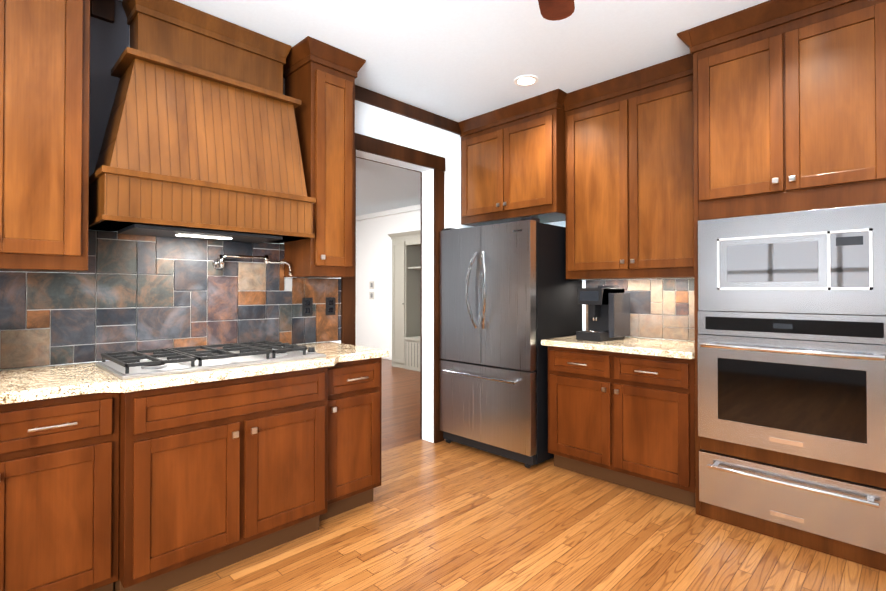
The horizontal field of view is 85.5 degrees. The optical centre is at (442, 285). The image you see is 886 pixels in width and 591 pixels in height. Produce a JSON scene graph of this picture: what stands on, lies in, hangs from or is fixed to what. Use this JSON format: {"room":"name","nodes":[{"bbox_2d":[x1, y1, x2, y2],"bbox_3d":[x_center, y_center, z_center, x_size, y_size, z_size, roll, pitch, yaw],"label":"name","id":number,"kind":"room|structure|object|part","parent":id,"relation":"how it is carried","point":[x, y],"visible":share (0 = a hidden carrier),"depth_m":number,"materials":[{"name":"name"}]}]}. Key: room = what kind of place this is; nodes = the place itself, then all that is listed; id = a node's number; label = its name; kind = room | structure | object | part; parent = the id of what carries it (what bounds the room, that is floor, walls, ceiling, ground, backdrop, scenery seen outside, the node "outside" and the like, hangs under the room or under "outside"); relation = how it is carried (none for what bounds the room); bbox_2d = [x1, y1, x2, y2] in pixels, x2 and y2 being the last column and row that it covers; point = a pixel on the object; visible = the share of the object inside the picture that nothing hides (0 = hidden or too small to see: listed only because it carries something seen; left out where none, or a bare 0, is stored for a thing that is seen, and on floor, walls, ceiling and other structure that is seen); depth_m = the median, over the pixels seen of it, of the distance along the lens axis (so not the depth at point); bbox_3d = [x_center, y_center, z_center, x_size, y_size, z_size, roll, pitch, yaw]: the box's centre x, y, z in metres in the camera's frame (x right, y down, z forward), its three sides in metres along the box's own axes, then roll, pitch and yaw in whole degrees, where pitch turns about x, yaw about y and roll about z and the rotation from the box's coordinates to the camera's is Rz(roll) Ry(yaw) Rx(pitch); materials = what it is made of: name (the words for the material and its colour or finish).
{"room":"kitchen","nodes":[
{"label":"kitchen","id":0,"kind":"room"},
{"bbox_2d":[1,25,474,442],"bbox_3d":[-1.762,-0.078,2.404,0.140,2.740,6.200,-1,-1,45],"label":"wall","id":1,"kind":"structure","parent":0,"point":[382,124],"depth_m":4.02,"materials":[{"name":"paint"}]},
{"bbox_2d":[0,0,89,272],"bbox_3d":[-1.883,-0.758,1.915,0.383,1.386,0.835,-1,-1,45],"label":"upper cabinet","id":2,"kind":"object","parent":1,"relation":"attached to","point":[44,120],"visible":1,"depth_m":1.96,"materials":[{"name":"brown wood"}]},
{"bbox_2d":[0,230,340,369],"bbox_3d":[-1.603,0.052,2.453,0.011,0.643,2.528,-1,-1,45],"label":"backsplash","id":3,"kind":"structure","parent":1,"relation":"attached to","point":[127,292],"depth_m":2.53,"materials":[{"name":"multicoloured tile"}]},
{"bbox_2d":[213,254,291,275],"bbox_3d":[-1.119,-0.122,2.845,0.125,0.122,0.431,-1,-1,45],"label":"pot filler","id":4,"kind":"object","parent":3,"relation":"attached to","point":[218,263],"visible":1,"depth_m":2.81,"materials":[{"name":"silver metal"}]},
{"bbox_2d":[302,298,312,315],"bbox_3d":[-0.891,0.140,3.155,0.006,0.120,0.075,-1,-1,45],"label":"outlet","id":5,"kind":"object","parent":3,"relation":"attached to","point":[307,306],"depth_m":3.15,"materials":[{"name":"black plastic"}]},
{"bbox_2d":[326,297,334,314],"bbox_3d":[-0.769,0.141,3.279,0.006,0.120,0.075,-1,-1,45],"label":"outlet","id":6,"kind":"object","parent":3,"relation":"attached to","point":[330,301],"depth_m":3.28,"materials":[{"name":"black plastic"}]},
{"bbox_2d":[88,0,315,242],"bbox_3d":[-1.231,-0.848,2.530,0.445,1.196,1.061,-1,-1,45],"label":"wood range hood","id":7,"kind":"object","parent":1,"relation":"attached to","point":[200,139],"depth_m":2.40,"materials":[{"name":"brown wood"}]},
{"bbox_2d":[283,36,365,277],"bbox_3d":[-0.770,-0.747,3.039,0.378,1.386,0.410,-1,-1,45],"label":"upper cabinet","id":8,"kind":"object","parent":1,"relation":"attached to","point":[319,76],"visible":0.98,"depth_m":2.92,"materials":[{"name":"brown wood"}]},
{"bbox_2d":[341,133,444,442],"bbox_3d":[-0.408,0.109,3.765,0.188,2.395,1.031,-1,-1,45],"label":"door frame","id":9,"kind":"structure","parent":1,"relation":"attached to","point":[379,147],"depth_m":3.97,"materials":[{"name":"brown wood"}]},
{"bbox_2d":[355,85,461,134],"bbox_3d":[-0.293,-1.383,3.779,0.023,0.099,1.280,-1,-1,45],"label":"crown molding","id":10,"kind":"structure","parent":1,"relation":"attached to","point":[362,94],"depth_m":3.76,"materials":[{"name":"brown wood"}]},
{"bbox_2d":[355,210,420,352],"bbox_3d":[-0.459,-0.015,8.397,6.460,2.740,0.140,-1,-1,45],"label":"wall","id":11,"kind":"structure","parent":0,"point":[374,264],"depth_m":9.09,"materials":[{"name":"paint"}]},
{"bbox_2d":[369,281,373,288],"bbox_3d":[-1.366,-0.007,9.187,0.140,0.140,0.013,-1,-1,45],"label":"light switch","id":12,"kind":"object","parent":11,"relation":"attached to","point":[371,286],"depth_m":9.18,"materials":[{"name":"grey plastic"}]},
{"bbox_2d":[369,292,373,298],"bbox_3d":[-1.366,0.193,9.185,0.140,0.140,0.013,-1,-1,45],"label":"light switch","id":13,"kind":"object","parent":11,"relation":"attached to","point":[371,294],"depth_m":9.18,"materials":[{"name":"grey plastic"}]},
{"bbox_2d":[356,204,420,359],"bbox_3d":[-0.530,-0.015,8.326,6.460,2.739,0.059,-1,-1,45],"label":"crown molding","id":14,"kind":"structure","parent":11,"relation":"attached to","point":[391,212],"depth_m":8.76,"materials":[{"name":"white wood"}]},
{"bbox_2d":[120,0,768,215],"bbox_3d":[-1.667,-1.463,3.833,11.200,0.060,8.340,-1,-1,45],"label":"ceiling","id":15,"kind":"structure","parent":0,"point":[458,60],"depth_m":2.85,"materials":[{"name":"paint"}]},
{"bbox_2d":[514,75,537,85],"bbox_3d":[0.583,-1.434,3.360,0.170,0.006,0.170,-1,-1,45],"label":"recessed light","id":16,"kind":"object","parent":15,"relation":"in","point":[526,80],"visible":1,"depth_m":3.35,"materials":[{"name":"white plastic"}]},
{"bbox_2d":[538,0,574,20],"bbox_3d":[0.255,-1.262,1.468,1.168,0.388,1.176,-1,-1,45],"label":"ceiling fan","id":17,"kind":"object","parent":15,"relation":"hanging from","point":[553,10],"visible":1,"depth_m":1.96,"materials":[{"name":"brown wood"}]},
{"bbox_2d":[166,359,885,590],"bbox_3d":[-1.717,1.336,3.754,11.200,0.060,8.200,-1,-1,45],"label":"floor","id":18,"kind":"structure","parent":0,"point":[444,515],"depth_m":2.41,"materials":[{"name":"brown wood"}]},
{"bbox_2d":[0,393,119,590],"bbox_3d":[-1.646,0.849,1.964,0.627,0.876,0.424,-1,-1,45],"label":"base cabinet","id":19,"kind":"object","parent":18,"relation":"on","point":[58,455],"depth_m":1.76,"materials":[{"name":"brown wood"}]},
{"bbox_2d":[116,365,335,590],"bbox_3d":[-1.152,0.854,2.408,0.702,0.876,0.900,-1,-1,45],"label":"base cabinet","id":20,"kind":"object","parent":18,"relation":"on","point":[163,489],"depth_m":2.10,"materials":[{"name":"brown wood"}]},
{"bbox_2d":[332,357,381,516],"bbox_3d":[-0.716,0.859,2.900,0.627,0.876,0.408,-1,-1,45],"label":"base cabinet","id":21,"kind":"object","parent":18,"relation":"on","point":[356,442],"depth_m":2.71,"materials":[{"name":"brown wood"}]},
{"bbox_2d":[0,342,388,404],"bbox_3d":[-1.364,0.393,2.180,0.728,0.040,2.390,-1,-1,45],"label":"countertop","id":22,"kind":"structure","parent":21,"relation":"on","point":[35,383],"depth_m":1.99,"materials":[{"name":"stone"}]},
{"bbox_2d":[96,341,325,379],"bbox_3d":[-1.120,0.346,2.382,0.525,0.056,0.910,-1,-1,45],"label":"gas cooktop","id":23,"kind":"object","parent":22,"relation":"in","point":[123,365],"visible":1,"depth_m":2.23,"materials":[{"name":"metal"}]},
{"bbox_2d":[388,230,420,371],"bbox_3d":[-0.274,0.243,7.730,1.340,2.210,0.498,-1,-1,45],"label":"built-in cabinet","id":24,"kind":"object","parent":18,"relation":"on","point":[406,270],"visible":0.31,"depth_m":7.85,"materials":[{"name":"grey paint"}]},
{"bbox_2d":[440,217,581,467],"bbox_3d":[0.520,0.415,3.909,0.910,1.785,0.800,-1,-1,45],"label":"refrigerator","id":25,"kind":"object","parent":18,"relation":"on","point":[508,297],"visible":0.98,"depth_m":3.59,"materials":[{"name":"metal"}]},
{"bbox_2d":[548,346,695,507],"bbox_3d":[1.286,0.863,3.268,0.972,0.876,0.660,-1,-1,45],"label":"base cabinet","id":26,"kind":"object","parent":18,"relation":"on","point":[627,420],"visible":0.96,"depth_m":3.01,"materials":[{"name":"brown wood"}]},
{"bbox_2d":[541,335,694,358],"bbox_3d":[1.278,0.404,3.286,1.000,0.040,0.653,-1,-1,45],"label":"countertop","id":27,"kind":"structure","parent":26,"relation":"on","point":[662,347],"depth_m":3.10,"materials":[{"name":"stone"}]},
{"bbox_2d":[576,285,629,341],"bbox_3d":[1.152,0.192,3.439,0.222,0.385,0.380,-1,-1,45],"label":"coffee machine","id":28,"kind":"object","parent":27,"relation":"on","point":[608,312],"visible":1,"depth_m":3.37,"materials":[{"name":"black plastic"}]},
{"bbox_2d":[677,0,885,571],"bbox_3d":[1.909,-0.075,2.632,0.948,2.738,0.698,-1,-1,45],"label":"tall cabinet","id":29,"kind":"object","parent":18,"relation":"on","point":[789,105],"depth_m":2.40,"materials":[{"name":"brown wood"}]},
{"bbox_2d":[698,311,885,472],"bbox_3d":[1.900,0.491,2.585,0.808,0.696,0.674,-1,-1,45],"label":"built-in oven","id":30,"kind":"object","parent":29,"relation":"in","point":[810,385],"visible":0.98,"depth_m":2.36,"materials":[{"name":"metal"}]},
{"bbox_2d":[698,203,885,314],"bbox_3d":[1.914,-0.113,2.606,0.808,0.504,0.574,-1,-1,45],"label":"built-in microwave","id":31,"kind":"object","parent":29,"relation":"in","point":[826,261],"visible":1,"depth_m":2.37,"materials":[{"name":"metal"}]},
{"bbox_3d":[1.908,1.064,2.587,0.808,0.279,0.650,-1,-1,45],"label":"warming drawer","id":32,"kind":"part","parent":29,"relation":"part of","materials":[{"name":"silver metal"}]},
{"bbox_2d":[544,221,685,340],"bbox_3d":[2.104,-0.071,3.032,4.740,2.740,0.140,-1,-1,45],"label":"wall","id":33,"kind":"structure","parent":0,"point":[561,223],"depth_m":3.89,"materials":[{"name":"paint"}]},
{"bbox_2d":[458,89,566,225],"bbox_3d":[0.658,-0.985,4.022,1.019,0.888,0.503,-1,-1,45],"label":"upper cabinet","id":34,"kind":"object","parent":33,"relation":"attached to","point":[512,162],"visible":0.9,"depth_m":3.82,"materials":[{"name":"brown wood"}]},
{"bbox_2d":[563,53,693,279],"bbox_3d":[1.377,-0.743,3.390,0.990,1.386,0.383,-1,-1,45],"label":"upper cabinet","id":35,"kind":"object","parent":33,"relation":"attached to","point":[629,161],"visible":0.88,"depth_m":3.26,"materials":[{"name":"brown wood"}]},
{"bbox_2d":[586,278,694,340],"bbox_3d":[1.505,0.169,3.515,0.998,0.432,0.012,-1,-1,45],"label":"backsplash","id":36,"kind":"structure","parent":33,"relation":"attached to","point":[661,308],"depth_m":3.45,"materials":[{"name":"grey tile"}]}
]}

